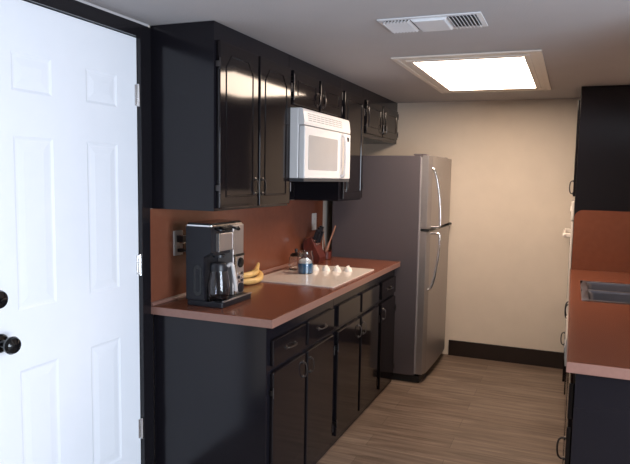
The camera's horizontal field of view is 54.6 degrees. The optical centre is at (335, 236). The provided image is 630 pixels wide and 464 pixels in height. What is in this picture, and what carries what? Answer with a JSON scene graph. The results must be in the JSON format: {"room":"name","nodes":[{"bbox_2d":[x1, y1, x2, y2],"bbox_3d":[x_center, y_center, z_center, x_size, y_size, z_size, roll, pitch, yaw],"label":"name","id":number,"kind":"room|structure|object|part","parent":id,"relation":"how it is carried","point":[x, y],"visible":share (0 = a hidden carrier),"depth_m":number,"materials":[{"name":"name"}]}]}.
{"room":"kitchen","nodes":[
{"label":"kitchen","id":0,"kind":"room"},
{"bbox_2d":[148,25,332,463],"bbox_3d":[-1.610,0.302,1.033,0.120,2.176,9.750,3,6,21],"label":"wall","id":1,"kind":"structure","parent":0,"point":[327,205],"depth_m":4.81,"materials":[{"name":"beige paint"}]},
{"bbox_2d":[0,0,143,463],"bbox_3d":[-1.008,0.214,2.373,0.122,2.093,0.800,3,6,21],"label":"door","id":2,"kind":"structure","parent":1,"relation":"in","point":[71,261],"depth_m":2.34,"materials":[{"name":"white paint"}]},
{"bbox_3d":[-1.112,0.366,2.069,0.083,0.066,0.066,3,6,21],"label":"knob","id":3,"kind":"part","parent":2,"relation":"part of","materials":[{"name":"black plastic"}]},
{"bbox_2d":[23,0,153,463],"bbox_3d":[-1.060,0.187,2.397,0.116,2.164,0.940,3,6,21],"label":"trim","id":4,"kind":"structure","parent":1,"relation":"attached to","point":[73,8],"depth_m":2.73,"materials":[{"name":"black paint"}]},
{"bbox_2d":[76,0,147,26],"bbox_3d":[-0.997,-0.893,2.267,0.012,0.012,0.923,3,6,21],"label":"trim","id":5,"kind":"structure","parent":1,"relation":"attached to","point":[82,1],"depth_m":2.48,"materials":[{"name":"paint"}]},
{"bbox_2d":[173,230,182,255],"bbox_3d":[-0.768,0.030,2.985,0.007,0.120,0.072,3,6,21],"label":"wall socket","id":6,"kind":"object","parent":1,"relation":"attached to","point":[176,245],"visible":0.86,"depth_m":2.97,"materials":[{"name":"grey plastic"}]},
{"bbox_2d":[151,263,288,305],"bbox_3d":[-0.478,0.227,3.760,0.015,0.014,2.034,3,6,21],"label":"trim","id":7,"kind":"structure","parent":1,"relation":"attached to","point":[154,303],"depth_m":3.00,"materials":[{"name":"laminate"}]},
{"bbox_2d":[151,21,291,210],"bbox_3d":[-0.523,-0.553,3.027,0.371,0.812,0.740,3,6,21],"label":"upper cabinet","id":8,"kind":"object","parent":1,"relation":"attached to","point":[221,95],"visible":1,"depth_m":2.73,"materials":[{"name":"black paint"}]},
{"bbox_3d":[-0.446,-0.498,2.808,0.020,0.724,0.346,3,6,21],"label":"door","id":9,"kind":"part","parent":8,"relation":"part of","materials":[{"name":"black paint"}]},
{"bbox_3d":[-0.435,-0.497,2.804,0.005,0.628,0.250,3,6,21],"label":"panel moulding","id":10,"kind":"part","parent":8,"relation":"part of","materials":[{"name":"black paint"}]},
{"bbox_3d":[-0.380,-0.243,2.961,0.025,0.088,0.018,3,6,21],"label":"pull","id":11,"kind":"part","parent":8,"relation":"part of","materials":[{"name":"grey metal"}]},
{"bbox_3d":[-0.353,-0.250,3.032,0.025,0.088,0.018,3,6,21],"label":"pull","id":12,"kind":"part","parent":8,"relation":"part of","materials":[{"name":"grey metal"}]},
{"bbox_3d":[-0.314,-0.528,3.147,0.020,0.724,0.344,3,6,21],"label":"door","id":13,"kind":"part","parent":8,"relation":"part of","materials":[{"name":"black paint"}]},
{"bbox_3d":[-0.303,-0.528,3.143,0.005,0.628,0.248,3,6,21],"label":"panel moulding","id":14,"kind":"part","parent":8,"relation":"part of","materials":[{"name":"black paint"}]},
{"bbox_2d":[150,200,322,301],"bbox_3d":[-0.476,0.010,3.761,0.006,0.446,2.078,3,6,21],"label":"backsplash","id":15,"kind":"structure","parent":1,"relation":"attached to","point":[271,234],"depth_m":3.66,"materials":[{"name":"laminate"}]},
{"bbox_2d":[289,181,293,199],"bbox_3d":[-0.429,-0.288,3.835,0.010,0.130,0.779,3,6,21],"label":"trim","id":16,"kind":"structure","parent":1,"relation":"attached to","point":[291,193],"depth_m":4.17,"materials":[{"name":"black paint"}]},
{"bbox_2d":[312,213,316,229],"bbox_3d":[-0.157,-0.113,4.554,0.007,0.124,0.076,3,6,21],"label":"wall socket","id":17,"kind":"object","parent":1,"relation":"attached to","point":[314,215],"visible":0.91,"depth_m":4.54,"materials":[{"name":"white plastic"}]},
{"bbox_2d":[289,55,342,117],"bbox_3d":[-0.241,-0.883,3.709,0.371,0.276,0.781,3,6,21],"label":"upper cabinet","id":18,"kind":"object","parent":1,"relation":"attached to","point":[314,88],"visible":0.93,"depth_m":3.59,"materials":[{"name":"black paint"}]},
{"bbox_3d":[-0.169,-0.829,3.481,0.020,0.181,0.354,3,6,21],"label":"door","id":19,"kind":"part","parent":18,"relation":"part of","materials":[{"name":"black paint"}]},
{"bbox_3d":[-0.158,-0.828,3.477,0.005,0.085,0.258,3,6,21],"label":"panel moulding","id":20,"kind":"part","parent":18,"relation":"part of","materials":[{"name":"black paint"}]},
{"bbox_3d":[-0.031,-0.860,3.835,0.020,0.181,0.350,3,6,21],"label":"door","id":21,"kind":"part","parent":18,"relation":"part of","materials":[{"name":"black paint"}]},
{"bbox_3d":[-0.020,-0.860,3.831,0.005,0.085,0.254,3,6,21],"label":"panel moulding","id":22,"kind":"part","parent":18,"relation":"part of","materials":[{"name":"black paint"}]},
{"bbox_2d":[294,78,364,200],"bbox_3d":[-0.021,-0.668,4.314,0.371,0.812,0.463,3,6,21],"label":"upper cabinet","id":23,"kind":"object","parent":1,"relation":"attached to","point":[352,103],"visible":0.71,"depth_m":4.20,"materials":[{"name":"black paint"}]},
{"bbox_2d":[290,107,349,181],"bbox_3d":[-0.207,-0.542,3.731,0.452,0.402,0.736,3,6,21],"label":"microwave","id":24,"kind":"object","parent":23,"relation":"attached to","point":[319,142],"visible":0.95,"depth_m":3.50,"materials":[{"name":"white plastic"}]},
{"bbox_3d":[-0.231,-0.351,3.757,0.406,0.018,0.730,3,6,21],"label":"underside panel","id":25,"kind":"part","parent":24,"relation":"part of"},
{"bbox_3d":[-0.076,-0.488,3.613,0.038,0.288,0.601,3,6,21],"label":"door","id":26,"kind":"part","parent":24,"relation":"part of","materials":[{"name":"white plastic"}]},
{"bbox_3d":[0.057,-0.509,3.854,0.045,0.279,0.029,3,6,21],"label":"handle","id":27,"kind":"part","parent":24,"relation":"part of","materials":[{"name":"white plastic"}]},
{"bbox_3d":[0.057,-0.519,3.955,0.038,0.288,0.132,3,6,21],"label":"control panel","id":28,"kind":"part","parent":24,"relation":"part of","materials":[{"name":"white plastic"}]},
{"bbox_3d":[0.124,-0.628,4.272,0.020,0.722,0.395,3,6,21],"label":"door","id":29,"kind":"part","parent":23,"relation":"part of","materials":[{"name":"black paint"}]},
{"bbox_3d":[0.135,-0.627,4.268,0.005,0.626,0.299,3,6,21],"label":"panel moulding","id":30,"kind":"part","parent":23,"relation":"part of","materials":[{"name":"black paint"}]},
{"bbox_2d":[363,88,398,143],"bbox_3d":[0.237,-0.955,4.943,0.371,0.352,0.934,3,6,21],"label":"upper cabinet","id":31,"kind":"object","parent":1,"relation":"attached to","point":[381,117],"visible":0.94,"depth_m":4.83,"materials":[{"name":"black paint"}]},
{"bbox_3d":[0.295,-0.904,4.676,0.020,0.244,0.395,3,6,21],"label":"door","id":32,"kind":"part","parent":31,"relation":"part of","materials":[{"name":"black paint"}]},
{"bbox_3d":[0.306,-0.903,4.672,0.005,0.148,0.299,3,6,21],"label":"panel moulding","id":33,"kind":"part","parent":31,"relation":"part of","materials":[{"name":"black paint"}]},
{"bbox_3d":[0.454,-0.940,5.085,0.020,0.244,0.425,3,6,21],"label":"door","id":34,"kind":"part","parent":31,"relation":"part of","materials":[{"name":"black paint"}]},
{"bbox_3d":[0.465,-0.939,5.081,0.005,0.148,0.329,3,6,21],"label":"panel moulding","id":35,"kind":"part","parent":31,"relation":"part of","materials":[{"name":"black paint"}]},
{"bbox_2d":[83,0,629,102],"bbox_3d":[0.146,-0.731,0.257,3.840,0.100,9.990,3,6,21],"label":"ceiling","id":36,"kind":"structure","parent":0,"point":[581,42],"depth_m":2.75,"materials":[{"name":"paint"}]},
{"bbox_2d":[377,11,487,33],"bbox_3d":[0.409,-0.890,2.556,0.425,0.016,0.227,3,6,21],"label":"ceiling vent","id":37,"kind":"object","parent":36,"relation":"in","point":[443,22],"visible":1,"depth_m":2.53,"materials":[{"name":"white metal"}]},
{"bbox_3d":[0.409,-0.888,2.556,0.153,0.013,0.179,3,6,21],"label":"plate","id":38,"kind":"part","parent":37,"relation":"part of","materials":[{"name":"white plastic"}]},
{"bbox_2d":[390,49,550,92],"bbox_3d":[0.912,-1.004,3.813,0.780,0.011,1.385,3,6,21],"label":"recessed light","id":39,"kind":"object","parent":36,"relation":"in","point":[521,70],"visible":1,"depth_m":3.62,"materials":[{"name":"white plastic"}]},
{"bbox_2d":[415,57,535,89],"bbox_3d":[0.911,-1.005,3.811,0.588,0.007,1.122,3,6,21],"label":"diffuser","id":40,"kind":"object","parent":39,"relation":"attached to","point":[507,73],"depth_m":3.71,"materials":[{"name":"white plastic"}]},
{"bbox_2d":[316,354,564,463],"bbox_3d":[0.101,1.534,0.476,3.840,0.100,9.990,3,6,21],"label":"floor","id":41,"kind":"structure","parent":0,"point":[463,410],"depth_m":3.89,"materials":[{"name":"wood"}]},
{"bbox_2d":[154,299,334,463],"bbox_3d":[-0.416,0.775,3.132,0.629,0.874,0.793,3,6,21],"label":"base cabinet","id":42,"kind":"object","parent":41,"relation":"on","point":[226,393],"visible":0.98,"depth_m":2.79,"materials":[{"name":"black paint"}]},
{"bbox_2d":[151,257,399,328],"bbox_3d":[-0.187,0.270,3.658,0.632,0.038,2.064,3,6,21],"label":"countertop","id":43,"kind":"structure","parent":42,"relation":"on","point":[270,305],"depth_m":2.97,"materials":[{"name":"laminate"}]},
{"bbox_2d":[177,219,251,307],"bbox_3d":[-0.610,0.117,2.947,0.324,0.386,0.284,3,6,21],"label":"coffee maker","id":44,"kind":"object","parent":43,"relation":"on","point":[208,241],"visible":0.96,"depth_m":2.83,"materials":[{"name":"black plastic"}]},
{"bbox_3d":[-0.707,0.145,2.972,0.128,0.302,0.038,3,6,21],"label":"power cord","id":45,"kind":"part","parent":44,"relation":"part of","materials":[{"name":"black plastic"}]},
{"bbox_3d":[-0.626,0.124,2.820,0.136,0.343,0.026,3,6,21],"label":"panel","id":46,"kind":"part","parent":44,"relation":"part of","materials":[{"name":"black plastic"}]},
{"bbox_3d":[-0.576,-0.070,2.918,0.132,0.008,0.272,3,6,21],"label":"lid","id":47,"kind":"part","parent":44,"relation":"part of","materials":[{"name":"black plastic"}]},
{"bbox_3d":[-0.545,0.294,2.849,0.100,0.003,0.100,3,6,21],"label":"hot plate","id":48,"kind":"part","parent":44,"relation":"part of","materials":[{"name":"black plastic"}]},
{"bbox_3d":[-0.548,0.089,2.867,0.060,0.012,0.060,3,6,21],"label":"drip spout","id":49,"kind":"part","parent":44,"relation":"part of","materials":[{"name":"black plastic"}]},
{"bbox_2d":[207,261,237,299],"bbox_3d":[-0.529,0.204,2.834,0.135,0.174,0.105,3,6,21],"label":"coffee carafe","id":50,"kind":"object","parent":44,"relation":"on","point":[218,285],"visible":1,"depth_m":2.80,"materials":[{"name":"clear glass"}]},
{"bbox_3d":[-0.542,0.137,2.833,0.084,0.040,0.084,3,6,21],"label":"lid","id":51,"kind":"part","parent":50,"relation":"part of","materials":[{"name":"black plastic"}]},
{"bbox_3d":[-0.543,0.217,2.841,0.105,0.146,0.105,3,6,21],"label":"glass","id":52,"kind":"part","parent":50,"relation":"part of","materials":[{"name":"clear glass"}]},
{"bbox_3d":[-0.480,0.187,2.841,0.053,0.139,0.024,0,6,-7],"label":"handle","id":53,"kind":"part","parent":50,"relation":"part of","materials":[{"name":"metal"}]},
{"bbox_3d":[-0.521,0.023,2.871,0.020,0.084,0.126,3,6,21],"label":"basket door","id":54,"kind":"part","parent":44,"relation":"part of","materials":[{"name":"silver metal"}]},
{"bbox_3d":[-0.466,0.288,2.914,0.012,0.005,0.263,3,6,21],"label":"drip plate","id":55,"kind":"part","parent":44,"relation":"part of","materials":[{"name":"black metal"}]},
{"bbox_3d":[-0.475,0.185,2.998,0.004,0.182,0.092,3,6,21],"label":"control panel","id":56,"kind":"part","parent":44,"relation":"part of","materials":[{"name":"silver metal"}]},
{"bbox_2d":[244,263,262,284],"bbox_3d":[-0.471,0.215,3.522,0.135,0.086,0.339,3,6,21],"label":"banana bunch","id":57,"kind":"object","parent":43,"relation":"on","point":[249,277],"visible":0.83,"depth_m":3.44,"materials":[{"name":"yellow food"}]},
{"bbox_2d":[303,226,325,262],"bbox_3d":[-0.147,0.051,4.358,0.129,0.263,0.116,3,6,21],"label":"knife block","id":58,"kind":"object","parent":43,"relation":"on","point":[313,244],"visible":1,"depth_m":4.32,"materials":[{"name":"red wood"}]},
{"bbox_3d":[-0.141,-0.007,4.314,0.050,0.092,0.016,1,6,3],"label":"knife handle","id":59,"kind":"part","parent":58,"relation":"part of","materials":[{"name":"black plastic"}]},
{"bbox_3d":[-0.124,0.013,4.326,0.051,0.096,0.016,1,6,3],"label":"knife handle","id":60,"kind":"part","parent":58,"relation":"part of","materials":[{"name":"black plastic"}]},
{"bbox_2d":[261,265,373,287],"bbox_3d":[-0.118,0.218,3.796,0.523,0.041,0.745,3,6,21],"label":"cooktop","id":61,"kind":"object","parent":43,"relation":"in","point":[327,276],"visible":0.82,"depth_m":3.70,"materials":[{"name":"beige glass"}]},
{"bbox_2d":[289,249,297,269],"bbox_3d":[-0.254,0.145,3.953,0.098,0.137,0.098,3,6,21],"label":"glass jar","id":62,"kind":"object","parent":61,"relation":"on","point":[293,257],"visible":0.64,"depth_m":3.92,"materials":[{"name":"clear glass"}]},
{"bbox_3d":[-0.254,0.169,3.955,0.098,0.089,0.098,3,6,21],"label":"glass","id":63,"kind":"part","parent":62,"relation":"part of","materials":[{"name":"clear glass"}]},
{"bbox_3d":[-0.253,0.100,3.948,0.080,0.048,0.080,3,6,21],"label":"lid","id":64,"kind":"part","parent":62,"relation":"part of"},
{"bbox_2d":[297,250,313,273],"bbox_3d":[-0.187,0.159,3.815,0.104,0.139,0.104,3,6,21],"label":"candle jar","id":65,"kind":"object","parent":61,"relation":"on","point":[305,259],"visible":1,"depth_m":3.77,"materials":[{"name":"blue glass"}]},
{"bbox_3d":[-0.132,0.200,3.948,0.058,0.034,0.058,3,6,21],"label":"knob","id":66,"kind":"part","parent":61,"relation":"part of","materials":[{"name":"white plastic"}]},
{"bbox_3d":[-0.061,0.202,3.944,0.058,0.034,0.058,3,6,21],"label":"knob","id":67,"kind":"part","parent":61,"relation":"part of","materials":[{"name":"white plastic"}]},
{"bbox_3d":[0.010,0.203,3.940,0.058,0.034,0.058,3,6,21],"label":"knob","id":68,"kind":"part","parent":61,"relation":"part of","materials":[{"name":"white plastic"}]},
{"bbox_3d":[0.081,0.205,3.937,0.058,0.034,0.058,3,6,21],"label":"knob","id":69,"kind":"part","parent":61,"relation":"part of","materials":[{"name":"white plastic"}]},
{"bbox_2d":[323,250,331,259],"bbox_3d":[-0.070,0.135,4.553,0.088,0.060,0.087,3,6,21],"label":"utensil crock","id":70,"kind":"object","parent":43,"relation":"on","point":[327,253],"visible":0.56,"depth_m":4.52,"materials":[{"name":"red ceramic"}]},
{"bbox_2d":[323,230,325,250],"bbox_3d":[-0.084,0.037,4.577,0.051,0.222,0.029,5,7,37],"label":"wooden spoon","id":71,"kind":"object","parent":70,"relation":"in","point":[324,246],"visible":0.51,"depth_m":4.57,"materials":[{"name":"brown wood"}]},
{"bbox_2d":[325,226,335,250],"bbox_3d":[-0.044,0.035,4.534,0.100,0.241,0.036,1,6,-6],"label":"wooden spatula","id":72,"kind":"object","parent":70,"relation":"in","point":[328,244],"visible":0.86,"depth_m":4.52,"materials":[{"name":"brown wood"}]},
{"bbox_3d":[-0.222,0.885,2.863,0.018,0.607,0.347,3,6,21],"label":"door","id":73,"kind":"part","parent":42,"relation":"part of","materials":[{"name":"black paint"}]},
{"bbox_3d":[-0.215,0.497,2.826,0.018,0.118,0.347,3,6,21],"label":"drawer","id":74,"kind":"part","parent":42,"relation":"part of","materials":[{"name":"black paint"}]},
{"bbox_3d":[-0.085,0.854,3.216,0.018,0.607,0.353,3,6,21],"label":"door","id":75,"kind":"part","parent":42,"relation":"part of","materials":[{"name":"black paint"}]},
{"bbox_3d":[-0.077,0.465,3.179,0.018,0.118,0.353,3,6,21],"label":"drawer","id":76,"kind":"part","parent":42,"relation":"part of","materials":[{"name":"black paint"}]},
{"bbox_2d":[331,277,379,446],"bbox_3d":[-0.121,0.708,3.889,0.629,0.874,0.833,3,6,21],"label":"base cabinet","id":77,"kind":"object","parent":41,"relation":"on","point":[356,311],"visible":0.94,"depth_m":3.70,"materials":[{"name":"black paint"}]},
{"bbox_3d":[0.070,0.818,3.615,0.018,0.607,0.375,3,6,21],"label":"door","id":78,"kind":"part","parent":77,"relation":"part of","materials":[{"name":"black paint"}]},
{"bbox_3d":[0.078,0.430,3.577,0.018,0.118,0.375,3,6,21],"label":"drawer","id":79,"kind":"part","parent":77,"relation":"part of","materials":[{"name":"black paint"}]},
{"bbox_3d":[0.216,0.785,3.990,0.018,0.607,0.360,3,6,21],"label":"door","id":80,"kind":"part","parent":77,"relation":"part of","materials":[{"name":"black paint"}]},
{"bbox_3d":[0.224,0.396,3.953,0.018,0.118,0.360,3,6,21],"label":"drawer","id":81,"kind":"part","parent":77,"relation":"part of","materials":[{"name":"black paint"}]},
{"bbox_2d":[375,269,395,398],"bbox_3d":[0.104,0.656,4.467,0.629,0.874,0.408,3,6,21],"label":"base cabinet","id":82,"kind":"object","parent":41,"relation":"on","point":[386,282],"visible":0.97,"depth_m":4.33,"materials":[{"name":"black paint"}]},
{"bbox_3d":[0.368,0.750,4.381,0.018,0.607,0.345,3,6,21],"label":"door","id":83,"kind":"part","parent":82,"relation":"part of","materials":[{"name":"black paint"}]},
{"bbox_3d":[0.376,0.361,4.343,0.018,0.118,0.345,3,6,21],"label":"drawer","id":84,"kind":"part","parent":82,"relation":"part of","materials":[{"name":"black paint"}]},
{"bbox_2d":[332,154,451,382],"bbox_3d":[0.509,0.199,4.973,0.832,1.702,0.847,3,6,21],"label":"refrigerator","id":85,"kind":"object","parent":41,"relation":"on","point":[402,213],"visible":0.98,"depth_m":4.55,"materials":[{"name":"grey metal"}]},
{"bbox_3d":[0.794,0.462,4.885,0.072,1.070,0.843,3,6,21],"label":"fridge door","id":86,"kind":"part","parent":85,"relation":"part of","materials":[{"name":"metal"}]},
{"bbox_3d":[0.731,0.185,4.502,0.083,0.440,0.031,3,6,17],"label":"handle","id":87,"kind":"part","parent":85,"relation":"part of","materials":[{"name":"metal"}]},
{"bbox_3d":[0.811,-0.355,4.806,0.072,0.532,0.843,3,6,21],"label":"freezer door","id":88,"kind":"part","parent":85,"relation":"part of","materials":[{"name":"metal"}]},
{"bbox_3d":[0.740,-0.281,4.457,0.082,0.447,0.031,3,6,17],"label":"handle","id":89,"kind":"part","parent":85,"relation":"part of","materials":[{"name":"metal"}]},
{"bbox_2d":[562,313,567,463],"bbox_3d":[1.396,0.832,2.848,0.644,0.852,0.600,3,6,21],"label":"dishwasher","id":90,"kind":"object","parent":41,"relation":"on","point":[566,327],"visible":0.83,"depth_m":2.74,"materials":[{"name":"black"}]},
{"bbox_3d":[1.124,0.849,2.955,0.022,0.605,0.592,3,6,21],"label":"door","id":91,"kind":"part","parent":90,"relation":"part of","materials":[{"name":"black plastic"}]},
{"bbox_3d":[1.123,0.468,2.922,0.040,0.146,0.592,3,6,21],"label":"control panel","id":92,"kind":"part","parent":90,"relation":"part of","materials":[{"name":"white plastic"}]},
{"bbox_2d":[563,301,568,428],"bbox_3d":[1.718,0.765,3.679,0.662,0.874,1.178,3,6,21],"label":"base cabinet","id":93,"kind":"object","parent":41,"relation":"on","point":[566,304],"visible":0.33,"depth_m":3.68,"materials":[{"name":"black paint"}]},
{"bbox_2d":[566,269,629,379],"bbox_3d":[1.518,0.361,3.070,0.644,0.038,2.393,3,6,21],"label":"countertop","id":94,"kind":"structure","parent":93,"relation":"on","point":[598,333],"depth_m":2.49,"materials":[{"name":"laminate"}]},
{"bbox_2d":[580,280,629,304],"bbox_3d":[1.638,0.393,3.373,0.532,0.164,0.670,3,6,21],"label":"sink","id":95,"kind":"object","parent":94,"relation":"in","point":[607,292],"visible":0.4,"depth_m":3.42,"materials":[{"name":"metal"}]},
{"bbox_3d":[1.677,0.379,3.529,0.422,0.164,0.289,3,6,21],"label":"bowl","id":96,"kind":"part","parent":95,"relation":"part of","materials":[{"name":"metal"}]},
{"bbox_3d":[1.561,0.405,3.231,0.422,0.164,0.289,3,6,21],"label":"bowl","id":97,"kind":"part","parent":95,"relation":"part of","materials":[{"name":"metal"}]},
{"bbox_2d":[556,373,629,463],"bbox_3d":[1.180,0.888,2.298,0.662,0.874,0.576,3,6,21],"label":"base cabinet","id":98,"kind":"object","parent":41,"relation":"on","point":[597,424],"visible":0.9,"depth_m":2.08,"materials":[{"name":"black paint"}]},
{"bbox_3d":[0.941,0.882,2.551,0.034,0.106,0.018,3,6,21],"label":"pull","id":99,"kind":"part","parent":98,"relation":"part of","materials":[{"name":"black metal"}]},
{"bbox_3d":[0.910,0.952,2.414,0.018,0.607,0.510,3,6,21],"label":"door","id":100,"kind":"part","parent":98,"relation":"part of","materials":[{"name":"black paint"}]},
{"bbox_3d":[0.918,0.556,2.375,0.018,0.132,0.510,3,6,21],"label":"drawer","id":101,"kind":"part","parent":98,"relation":"part of","materials":[{"name":"black paint"}]},
{"bbox_2d":[560,85,629,394],"bbox_3d":[2.056,0.042,4.475,0.680,2.173,0.658,3,6,21],"label":"tall cabinet","id":102,"kind":"object","parent":41,"relation":"on","point":[601,182],"visible":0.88,"depth_m":4.16,"materials":[{"name":"black paint"}]},
{"bbox_3d":[1.756,0.840,4.664,0.016,0.380,0.560,3,6,21],"label":"door","id":103,"kind":"part","parent":102,"relation":"part of","materials":[{"name":"black paint"}]},
{"bbox_2d":[562,200,574,316],"bbox_3d":[1.740,0.150,4.593,0.070,0.845,0.570,3,6,21],"label":"wall oven","id":104,"kind":"object","parent":102,"relation":"in","point":[568,235],"visible":0.9,"depth_m":4.33,"materials":[{"name":"white metal"}]},
{"bbox_3d":[1.736,-0.030,4.578,0.055,0.030,0.530,3,6,21],"label":"handle","id":105,"kind":"part","parent":104,"relation":"part of","materials":[{"name":"white ceramic"}]},
{"bbox_3d":[1.763,0.221,4.590,0.016,0.705,0.560,3,6,21],"label":"oven door","id":106,"kind":"part","parent":104,"relation":"part of","materials":[{"name":"white metal"}]},
{"bbox_3d":[1.770,-0.204,4.550,0.021,0.130,0.570,3,6,21],"label":"control panel","id":107,"kind":"part","parent":104,"relation":"part of","materials":[{"name":"white ceramic"}]},
{"bbox_3d":[1.786,-0.638,4.521,0.016,0.670,0.560,3,6,21],"label":"door","id":108,"kind":"part","parent":102,"relation":"part of","materials":[{"name":"black paint"}]},
{"bbox_2d":[571,210,629,272],"bbox_3d":[1.957,0.036,4.155,0.633,0.415,0.006,3,6,21],"label":"backsplash","id":109,"kind":"structure","parent":102,"relation":"attached to","point":[601,239],"depth_m":4.20,"materials":[{"name":"laminate"}]},
{"bbox_2d":[363,98,579,353],"bbox_3d":[1.373,-0.038,5.155,2.692,2.176,0.120,3,6,21],"label":"wall","id":110,"kind":"structure","parent":0,"point":[512,164],"depth_m":5.07,"materials":[{"name":"beige paint"}]},
{"bbox_2d":[448,340,563,368],"bbox_3d":[1.425,0.989,5.153,0.940,0.135,0.016,3,6,21],"label":"baseboard","id":111,"kind":"structure","parent":110,"relation":"attached to","point":[543,358],"depth_m":5.14,"materials":[{"name":"black paint"}]}
]}

